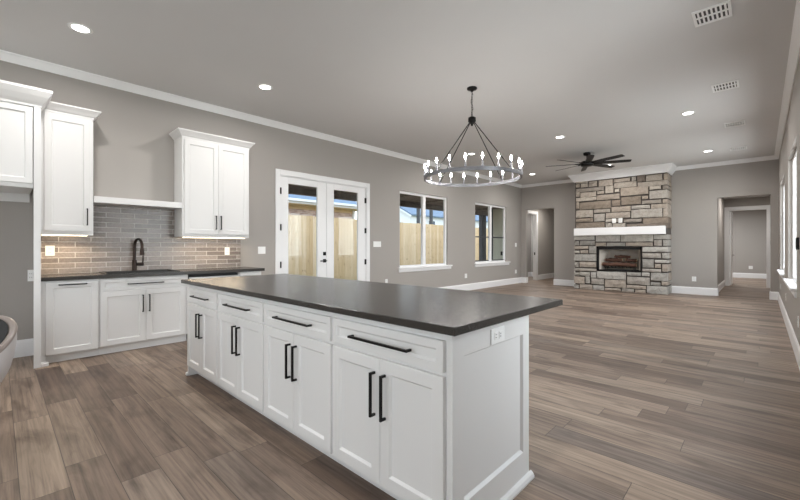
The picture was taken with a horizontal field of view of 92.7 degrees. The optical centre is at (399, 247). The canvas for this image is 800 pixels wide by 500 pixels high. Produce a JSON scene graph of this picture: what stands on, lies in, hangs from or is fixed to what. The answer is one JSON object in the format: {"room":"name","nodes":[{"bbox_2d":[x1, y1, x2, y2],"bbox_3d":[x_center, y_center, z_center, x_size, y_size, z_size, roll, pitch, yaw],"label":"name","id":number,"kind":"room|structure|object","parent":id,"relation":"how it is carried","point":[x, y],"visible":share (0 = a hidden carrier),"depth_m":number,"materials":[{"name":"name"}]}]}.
{"room":"open-plan kitchen","nodes":[
{"label":"open-plan kitchen","id":0,"kind":"room"},
{"bbox_2d":[0,60,553,339],"bbox_3d":[0.202,-0.449,9.071,0.158,3.353,20.550,0,0,43],"label":"wall","id":1,"kind":"structure","parent":0,"point":[133,146],"depth_m":6.26,"materials":[{"name":"beige paint"}]},
{"bbox_2d":[28,270,33,280],"bbox_3d":[-4.184,0.323,4.319,0.010,0.130,0.050,0,0,43],"label":"wall outlet","id":2,"kind":"object","parent":1,"relation":"attached to","point":[30,272],"visible":1,"depth_m":4.32,"materials":[{"name":"white plastic"}]},
{"bbox_2d":[41,101,100,235],"bbox_3d":[-3.825,-0.857,4.410,0.401,1.458,0.532,0,0,43],"label":"upper cabinet","id":3,"kind":"object","parent":1,"relation":"attached to","point":[66,130],"visible":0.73,"depth_m":4.28,"materials":[{"name":"white paint"}]},
{"bbox_2d":[41,232,92,235],"bbox_3d":[-3.872,-0.147,4.409,0.335,0.024,0.466,0,0,43],"label":"light","id":4,"kind":"object","parent":3,"relation":"attached to","point":[42,233],"depth_m":4.30,"materials":[{"name":"white paint"}]},
{"bbox_2d":[93,196,181,209],"bbox_3d":[-3.383,-0.561,4.917,0.345,0.074,0.936,0,0,43],"label":"shelf","id":5,"kind":"object","parent":1,"relation":"attached to","point":[97,200],"visible":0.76,"depth_m":4.81,"materials":[{"name":"white paint"}]},
{"bbox_2d":[41,205,240,273],"bbox_3d":[-3.343,-0.104,5.206,0.010,0.836,2.348,0,0,43],"label":"tile backsplash","id":6,"kind":"structure","parent":1,"relation":"attached to","point":[115,228],"depth_m":5.01,"materials":[{"name":"grey tile"}]},
{"bbox_2d":[45,246,54,255],"bbox_3d":[-4.065,0.043,4.428,0.010,0.118,0.082,0,0,43],"label":"wall outlet","id":7,"kind":"object","parent":6,"relation":"attached to","point":[49,250],"visible":1,"depth_m":4.43,"materials":[{"name":"white plastic"}]},
{"bbox_2d":[225,247,229,254],"bbox_3d":[-2.673,0.063,5.899,0.010,0.118,0.075,0,0,43],"label":"wall outlet","id":8,"kind":"object","parent":6,"relation":"attached to","point":[227,249],"visible":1,"depth_m":5.90,"materials":[{"name":"white plastic"}]},
{"bbox_2d":[169,127,254,238],"bbox_3d":[-2.720,-0.857,5.576,0.401,1.458,1.056,0,0,43],"label":"upper cabinet","id":9,"kind":"object","parent":1,"relation":"attached to","point":[211,172],"visible":1,"depth_m":5.40,"materials":[{"name":"white paint"}]},
{"bbox_2d":[174,235,248,238],"bbox_3d":[-2.744,-0.144,5.599,0.335,0.031,0.924,0,0,43],"label":"light","id":10,"kind":"object","parent":9,"relation":"attached to","point":[184,236],"depth_m":5.46,"materials":[{"name":"white paint"}]},
{"bbox_2d":[0,49,521,187],"bbox_3d":[-1.234,-2.079,7.387,0.074,0.092,15.830,0,0,43],"label":"trim","id":11,"kind":"structure","parent":1,"relation":"attached to","point":[6,56],"depth_m":5.49,"materials":[{"name":"white paint"}]},
{"bbox_2d":[258,247,264,253],"bbox_3d":[-2.290,0.053,6.318,0.010,0.120,0.130,0,0,43],"label":"light switch","id":12,"kind":"object","parent":1,"relation":"attached to","point":[261,250],"visible":1,"depth_m":6.31,"materials":[{"name":"white plastic"}]},
{"bbox_2d":[13,277,520,357],"bbox_3d":[-1.254,1.133,7.406,0.017,0.190,15.830,0,0,43],"label":"baseboard","id":13,"kind":"structure","parent":1,"relation":"attached to","point":[25,347],"depth_m":10.44,"materials":[{"name":"white paint"}]},
{"bbox_2d":[275,169,369,281],"bbox_3d":[-1.421,-0.055,7.309,0.208,2.565,2.150,0,0,43],"label":"door","id":14,"kind":"structure","parent":1,"relation":"in","point":[325,186],"depth_m":7.23,"materials":[{"name":"white paint"}]},
{"bbox_2d":[373,241,380,246],"bbox_3d":[-0.498,-0.066,8.210,0.010,0.109,0.206,0,0,43],"label":"light switch","id":15,"kind":"object","parent":1,"relation":"attached to","point":[375,243],"visible":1,"depth_m":8.21,"materials":[{"name":"white plastic"}]},
{"bbox_2d":[398,191,452,272],"bbox_3d":[0.638,-0.360,9.464,0.175,1.885,2.050,0,0,43],"label":"window","id":16,"kind":"structure","parent":1,"relation":"in","point":[423,266],"depth_m":9.46,"materials":[{"name":"white paint"}]},
{"bbox_2d":[474,203,509,266],"bbox_3d":[2.841,-0.360,11.791,0.175,1.885,2.090,0,0,43],"label":"window","id":17,"kind":"structure","parent":1,"relation":"in","point":[496,262],"depth_m":11.79,"materials":[{"name":"white paint"}]},
{"bbox_2d":[528,210,537,279],"bbox_3d":[4.744,-0.047,13.880,0.144,2.550,1.000,0,0,43],"label":"door frame","id":18,"kind":"structure","parent":1,"relation":"in","point":[534,213],"depth_m":14.16,"materials":[{"name":"white paint"}]},
{"bbox_2d":[288,184,500,211],"bbox_3d":[-0.023,-1.457,10.352,1.930,0.230,14.000,0,0,43],"label":"ceiling","id":19,"kind":"structure","parent":0,"point":[403,197],"depth_m":11.16,"materials":[{"name":"brown wood"}]},
{"bbox_2d":[0,0,795,184],"bbox_3d":[1.012,-2.200,5.226,6.707,0.150,16.180,0,0,43],"label":"ceiling","id":20,"kind":"structure","parent":0,"point":[608,77],"depth_m":4.49,"materials":[{"name":"beige paint"}]},
{"bbox_2d":[67,22,92,33],"bbox_3d":[-3.103,-2.121,3.704,0.196,0.007,0.196,0,0,43],"label":"recessed light","id":21,"kind":"object","parent":20,"relation":"in","point":[77,27],"visible":1,"depth_m":3.70,"materials":[{"name":"white plastic"}]},
{"bbox_2d":[257,84,272,89],"bbox_3d":[-1.789,-2.121,5.062,0.196,0.007,0.196,0,0,43],"label":"recessed light","id":22,"kind":"object","parent":20,"relation":"in","point":[261,86],"visible":1,"depth_m":5.06,"materials":[{"name":"white plastic"}]},
{"bbox_2d":[423,86,522,186],"bbox_3d":[0.962,-1.514,5.095,1.298,1.223,1.298,0,0,43],"label":"chandelier","id":23,"kind":"object","parent":20,"relation":"hanging from","point":[472,119],"visible":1,"depth_m":5.03,"materials":[{"name":"black metal"}]},
{"bbox_2d":[546,152,631,170],"bbox_3d":[4.215,-1.969,8.596,1.647,0.313,1.647,0,0,43],"label":"ceiling fan","id":24,"kind":"object","parent":20,"relation":"hanging from","point":[588,162],"visible":1,"depth_m":8.45,"materials":[{"name":"black metal"}]},
{"bbox_2d":[680,111,695,114],"bbox_3d":[4.566,-2.121,6.047,0.196,0.007,0.196,0,0,43],"label":"recessed light","id":25,"kind":"object","parent":20,"relation":"in","point":[687,112],"visible":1,"depth_m":6.05,"materials":[{"name":"white plastic"}]},
{"bbox_2d":[691,0,731,27],"bbox_3d":[2.841,-2.119,3.473,0.270,0.012,0.300,0,0,43],"label":"ceiling vent","id":26,"kind":"object","parent":20,"relation":"in","point":[722,10],"visible":1,"depth_m":3.46,"materials":[{"name":"white plastic"}]},
{"bbox_2d":[711,79,738,92],"bbox_3d":[4.289,-2.119,5.028,0.270,0.012,0.300,0,0,43],"label":"ceiling vent","id":27,"kind":"object","parent":20,"relation":"in","point":[733,84],"visible":1,"depth_m":5.02,"materials":[{"name":"white plastic"}]},
{"bbox_2d":[724,120,745,127],"bbox_3d":[5.770,-2.119,6.573,0.270,0.012,0.300,0,0,43],"label":"ceiling vent","id":28,"kind":"object","parent":20,"relation":"in","point":[737,123],"visible":1,"depth_m":6.58,"materials":[{"name":"white plastic"}]},
{"bbox_2d":[730,146,746,150],"bbox_3d":[7.285,-2.119,8.209,0.270,0.012,0.300,0,0,43],"label":"ceiling vent","id":29,"kind":"object","parent":20,"relation":"in","point":[742,147],"visible":1,"depth_m":8.19,"materials":[{"name":"white plastic"}]},
{"bbox_2d":[0,276,799,499],"bbox_3d":[3.078,1.288,9.067,14.000,0.120,24.600,0,0,43],"label":"floor","id":30,"kind":"structure","parent":0,"point":[633,396],"depth_m":2.76,"materials":[{"name":"brown wood"}]},
{"bbox_2d":[0,315,17,383],"bbox_3d":[-2.674,0.836,2.119,0.776,0.783,0.776,0,0,43],"label":"tub chair","id":31,"kind":"object","parent":30,"relation":"on","point":[8,326],"visible":1,"depth_m":2.29,"materials":[{"name":"grey fabric"}]},
{"bbox_2d":[0,80,52,368],"bbox_3d":[-4.229,-0.182,3.722,0.760,2.820,1.190,0,0,43],"label":"tall cabinet","id":32,"kind":"object","parent":30,"relation":"on","point":[21,105],"visible":1,"depth_m":3.82,"materials":[{"name":"white paint"}]},
{"bbox_2d":[41,279,98,362],"bbox_3d":[-3.750,0.792,4.305,0.650,0.872,0.481,0,0,43],"label":"base cabinet","id":33,"kind":"object","parent":30,"relation":"on","point":[69,308],"visible":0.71,"depth_m":4.10,"materials":[{"name":"white paint"}]},
{"bbox_2d":[98,275,187,354],"bbox_3d":[-3.269,0.792,4.813,0.650,0.872,0.914,0,0,43],"label":"base cabinet","id":34,"kind":"object","parent":30,"relation":"on","point":[148,311],"visible":0.8,"depth_m":4.58,"materials":[{"name":"white paint"}]},
{"bbox_2d":[41,267,264,281],"bbox_3d":[-3.083,0.334,5.014,0.648,0.040,2.429,0,0,43],"label":"countertop","id":35,"kind":"structure","parent":34,"relation":"on","point":[93,275],"depth_m":4.56,"materials":[{"name":"grey stone"}]},
{"bbox_2d":[132,238,143,269],"bbox_3d":[-3.395,0.098,4.955,0.166,0.432,0.131,0,0,43],"label":"faucet","id":36,"kind":"object","parent":35,"relation":"on","point":[135,264],"visible":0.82,"depth_m":4.95,"materials":[{"name":"brown metal"}]},
{"bbox_2d":[99,269,179,273],"bbox_3d":[-3.249,0.404,4.778,0.426,0.208,0.766,0,0,43],"label":"sink","id":37,"kind":"object","parent":35,"relation":"in","point":[158,270],"visible":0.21,"depth_m":4.78,"materials":[{"name":"black"}]},
{"bbox_2d":[186,284,197,375],"bbox_3d":[-1.801,0.788,3.897,0.041,0.878,0.709,0,0,43],"label":"panel","id":38,"kind":"object","parent":30,"relation":"on","point":[191,371],"visible":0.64,"depth_m":3.65,"materials":[{"name":"white paint"}]},
{"bbox_2d":[187,285,228,392],"bbox_3d":[-1.549,0.788,3.605,0.722,0.878,0.695,0,0,43],"label":"base cabinet","id":39,"kind":"object","parent":30,"relation":"on","point":[202,310],"visible":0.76,"depth_m":3.34,"materials":[{"name":"white paint"}]},
{"bbox_2d":[181,274,562,336],"bbox_3d":[-0.571,0.331,2.988,3.212,0.034,1.113,0,0,43],"label":"countertop","id":40,"kind":"structure","parent":39,"relation":"on","point":[451,312],"depth_m":2.24,"materials":[{"name":"grey stone"}]},
{"bbox_2d":[186,272,237,338],"bbox_3d":[-2.714,0.785,5.368,0.641,0.846,0.638,0,0,43],"label":"dishwasher","id":41,"kind":"object","parent":30,"relation":"on","point":[231,274],"visible":0.16,"depth_m":5.16,"materials":[{"name":"metal"}]},
{"bbox_2d":[217,291,275,422],"bbox_3d":[-1.000,0.788,3.085,0.791,0.878,0.695,0,0,43],"label":"base cabinet","id":42,"kind":"object","parent":30,"relation":"on","point":[240,318],"visible":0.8,"depth_m":2.82,"materials":[{"name":"white paint"}]},
{"bbox_2d":[238,271,260,275],"bbox_3d":[-2.386,0.792,5.745,0.650,0.872,0.349,0,0,43],"label":"base cabinet","id":43,"kind":"object","parent":30,"relation":"on","point":[251,273],"visible":0.07,"depth_m":5.54,"materials":[{"name":"white paint"}]},
{"bbox_2d":[264,300,344,466],"bbox_3d":[-0.434,0.788,2.549,0.768,0.878,0.695,0,0,43],"label":"base cabinet","id":44,"kind":"object","parent":30,"relation":"on","point":[298,340],"visible":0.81,"depth_m":2.27,"materials":[{"name":"white paint"}]},
{"bbox_2d":[333,313,446,499],"bbox_3d":[0.120,0.788,2.024,0.759,0.878,0.695,0,0,43],"label":"base cabinet","id":45,"kind":"object","parent":30,"relation":"on","point":[390,380],"visible":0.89,"depth_m":1.75,"materials":[{"name":"white paint"}]},
{"bbox_2d":[447,315,533,499],"bbox_3d":[0.454,0.788,1.788,0.049,0.879,0.711,0,0,43],"label":"island end panel","id":46,"kind":"object","parent":30,"relation":"on","point":[488,385],"visible":0.85,"depth_m":1.75,"materials":[{"name":"white paint"}]},
{"bbox_2d":[490,325,504,344],"bbox_3d":[0.459,0.412,1.783,0.010,0.072,0.125,0,0,43],"label":"wall outlet","id":47,"kind":"object","parent":46,"relation":"attached to","point":[497,335],"visible":1,"depth_m":1.77,"materials":[{"name":"white plastic"}]},
{"bbox_2d":[568,162,676,294],"bbox_3d":[6.185,-0.448,10.731,2.545,3.352,0.769,0,0,43],"label":"fireplace","id":48,"kind":"object","parent":30,"relation":"on","point":[641,196],"visible":0.98,"depth_m":10.44,"materials":[{"name":"stone"}]},
{"bbox_3d":[6.187,0.582,10.707,0.737,0.112,0.303,0,0,43],"label":"grate","id":49,"kind":"object","parent":48,"relation":"in","visible":0},
{"bbox_2d":[602,262,636,266],"bbox_3d":[6.128,0.490,10.660,0.848,0.134,0.123,0,0,43],"label":"log","id":50,"kind":"object","parent":49,"relation":"on","point":[612,264],"visible":1,"depth_m":10.63,"materials":[{"name":"brown wood"}]},
{"bbox_2d":[605,258,622,261],"bbox_3d":[6.083,0.364,10.831,0.434,0.120,0.114,0,0,43],"label":"log","id":51,"kind":"object","parent":50,"relation":"on","point":[606,259],"visible":1,"depth_m":10.79,"materials":[{"name":"brown wood"}]},
{"bbox_3d":[6.275,0.494,10.785,0.688,0.129,0.121,0,0,43],"label":"log","id":52,"kind":"object","parent":49,"relation":"on","visible":0},
{"bbox_2d":[625,258,636,261],"bbox_3d":[6.396,0.366,10.547,0.108,0.109,0.299,0,0,-43],"label":"log","id":53,"kind":"object","parent":52,"relation":"on","point":[626,259],"visible":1,"depth_m":10.53,"materials":[{"name":"brown wood"}]},
{"bbox_2d":[614,255,630,257],"bbox_3d":[6.244,0.262,10.701,0.418,0.098,0.091,0,0,43],"label":"log","id":54,"kind":"object","parent":53,"relation":"on","point":[615,256],"visible":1,"depth_m":10.68,"materials":[{"name":"brown wood"}]},
{"bbox_2d":[493,209,502,259],"bbox_3d":[3.740,-0.012,13.598,0.930,2.760,0.030,0,0,43],"label":"wall","id":55,"kind":"structure","parent":0,"point":[497,213],"depth_m":13.78,"materials":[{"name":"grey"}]},
{"bbox_2d":[528,214,532,271],"bbox_3d":[4.785,-0.222,14.702,0.930,2.900,3.010,0,0,43],"label":"wall","id":56,"kind":"structure","parent":0,"point":[530,217],"depth_m":15.91,"materials":[{"name":"beige paint"}]},
{"bbox_2d":[528,272,553,279],"bbox_3d":[5.890,1.133,14.792,2.190,0.190,4.420,0,0,43],"label":"baseboard","id":57,"kind":"structure","parent":56,"relation":"attached to","point":[550,275],"depth_m":14.90,"materials":[{"name":"white paint"}]},
{"bbox_2d":[521,159,778,291],"bbox_3d":[6.523,-0.449,11.045,6.607,3.353,0.150,0,0,43],"label":"wall","id":58,"kind":"structure","parent":0,"point":[696,192],"depth_m":9.90,"materials":[{"name":"beige paint"}]},
{"bbox_2d":[521,277,777,299],"bbox_3d":[6.517,1.133,11.039,6.307,0.190,0.167,0,0,43],"label":"baseboard","id":59,"kind":"structure","parent":58,"relation":"attached to","point":[675,289],"depth_m":9.95,"materials":[{"name":"white paint"}]},
{"bbox_2d":[521,155,777,187],"bbox_3d":[6.446,-2.079,10.964,6.307,0.092,0.074,0,0,43],"label":"trim","id":60,"kind":"structure","parent":58,"relation":"attached to","point":[772,157],"depth_m":9.66,"materials":[{"name":"white paint"}]},
{"bbox_2d":[718,198,723,284],"bbox_3d":[9.141,-0.222,10.976,0.120,2.900,3.350,0,0,43],"label":"wall","id":61,"kind":"structure","parent":0,"point":[720,200],"depth_m":10.99,"materials":[{"name":"beige paint"}]},
{"bbox_2d":[718,280,724,291],"bbox_3d":[9.639,1.133,10.505,1.250,0.190,3.350,0,0,43],"label":"baseboard","id":62,"kind":"structure","parent":61,"relation":"attached to","point":[721,285],"depth_m":11.05,"materials":[{"name":"white paint"}]},
{"bbox_2d":[724,196,769,206],"bbox_3d":[10.022,-0.222,12.531,3.720,2.900,0.120,0,0,43],"label":"wall","id":63,"kind":"structure","parent":0,"point":[754,201],"depth_m":11.78,"materials":[{"name":"beige paint"}]},
{"bbox_2d":[724,205,769,287],"bbox_3d":[11.046,-0.017,12.111,1.085,2.490,0.962,0,0,43],"label":"door frame","id":64,"kind":"structure","parent":63,"relation":"in","point":[728,215],"depth_m":12.08,"materials":[{"name":"white paint"}]},
{"bbox_2d":[724,195,769,198],"bbox_3d":[10.462,-1.572,13.010,3.900,0.100,8.120,0,0,43],"label":"ceiling","id":65,"kind":"structure","parent":0,"point":[760,195],"depth_m":11.71,"materials":[{"name":"beige paint"}]},
{"bbox_2d":[731,210,765,273],"bbox_3d":[11.634,-0.222,14.234,3.720,2.900,4.570,0,0,43],"label":"wall","id":66,"kind":"structure","parent":0,"point":[749,226],"depth_m":15.11,"materials":[{"name":"beige paint"}]},
{"bbox_2d":[733,273,765,278],"bbox_3d":[13.117,1.133,15.800,3.480,0.190,0.017,0,0,43],"label":"baseboard","id":67,"kind":"structure","parent":66,"relation":"attached to","point":[737,275],"depth_m":15.10,"materials":[{"name":"white paint"}]},
{"bbox_2d":[779,55,799,344],"bbox_3d":[3.322,-0.449,2.969,0.150,3.353,15.980,0,0,43],"label":"wall","id":68,"kind":"structure","parent":0,"point":[790,142],"depth_m":5.68,"materials":[{"name":"beige paint"}]},
{"bbox_2d":[777,269,783,278],"bbox_3d":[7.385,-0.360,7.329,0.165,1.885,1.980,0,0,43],"label":"window sill","id":69,"kind":"structure","parent":68,"relation":"in","point":[781,272],"depth_m":7.10,"materials":[{"name":"white paint"}]},
{"bbox_2d":[774,0,799,158],"bbox_3d":[3.292,-2.079,3.101,0.074,0.092,15.830,0,0,43],"label":"trim","id":70,"kind":"structure","parent":68,"relation":"attached to","point":[794,51],"depth_m":4.59,"materials":[{"name":"white paint"}]},
{"bbox_2d":[778,292,799,369],"bbox_3d":[3.313,1.133,3.081,0.017,0.190,15.830,0,0,43],"label":"baseboard","id":71,"kind":"structure","parent":68,"relation":"attached to","point":[794,342],"depth_m":4.93,"materials":[{"name":"white paint"}]},
{"bbox_2d":[783,149,796,297],"bbox_3d":[5.206,-0.360,5.028,0.165,1.885,1.980,0,0,43],"label":"window","id":72,"kind":"structure","parent":68,"relation":"in","point":[791,284],"depth_m":5.04,"materials":[{"name":"white paint"}]},
{"bbox_2d":[795,237,798,249],"bbox_3d":[4.293,-0.037,4.122,0.024,0.130,0.170,0,0,43],"label":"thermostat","id":73,"kind":"object","parent":68,"relation":"attached to","point":[797,238],"visible":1,"depth_m":4.06,"materials":[{"name":"black plastic"}]},
{"label":"outside","id":74,"kind":"structure","parent":0,"visible":0},
{"bbox_3d":[-6.832,1.448,40.902,53.830,0.160,110.000,0,0,43],"label":"ground","id":75,"kind":"structure","parent":74,"visible":0},
{"bbox_2d":[288,194,356,218],"bbox_3d":[-11.062,-1.152,12.955,7.120,5.040,20.600,0,0,43],"label":"brick house","id":76,"kind":"structure","parent":75,"relation":"on","point":[297,204],"depth_m":16.44,"materials":[{"name":"white"}]},
{"bbox_2d":[288,215,487,279],"bbox_3d":[2.271,0.126,19.166,0.060,2.443,30.100,0,0,43],"label":"fence","id":77,"kind":"object","parent":75,"relation":"on","point":[301,229],"visible":0.09,"depth_m":14.57,"materials":[{"name":"brown wood"}]},
{"bbox_2d":[417,208,419,222],"bbox_3d":[0.863,-0.572,17.941,0.160,3.880,0.120,0,0,43],"label":"metal post","id":78,"kind":"object","parent":75,"relation":"on","point":[418,210],"visible":0.02,"depth_m":17.89,"materials":[{"name":"grey metal"}]},
{"bbox_2d":[429,210,432,223],"bbox_3d":[1.523,-0.572,18.638,0.160,3.880,0.120,0,0,43],"label":"metal post","id":79,"kind":"object","parent":75,"relation":"on","point":[430,211],"visible":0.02,"depth_m":18.60,"materials":[{"name":"grey metal"}]},
{"bbox_2d":[400,206,487,227],"bbox_3d":[5.605,-1.247,39.040,6.050,5.230,20.200,0,0,43],"label":"house","id":80,"kind":"structure","parent":75,"relation":"on","point":[407,215],"depth_m":31.25,"materials":[{"name":"white"}]},
{"bbox_2d":[479,215,485,259],"bbox_3d":[3.255,0.060,15.028,0.240,2.615,0.380,0,0,43],"label":"porch post","id":81,"kind":"object","parent":75,"relation":"on","point":[482,218],"visible":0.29,"depth_m":14.93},
{"bbox_2d":[288,187,487,215],"bbox_3d":[-0.633,-1.320,10.929,0.150,0.145,14.000,0,0,43],"label":"beam","id":82,"kind":"structure","parent":81,"relation":"on","point":[291,190],"depth_m":10.08,"materials":[{"name":"brown wood"}]},
{"bbox_2d":[492,209,492,259],"bbox_3d":[3.393,-0.012,14.003,0.130,2.760,0.200,0,0,43],"label":"post","id":83,"kind":"object","parent":75,"relation":"on","point":[492,209],"visible":0.19,"depth_m":13.91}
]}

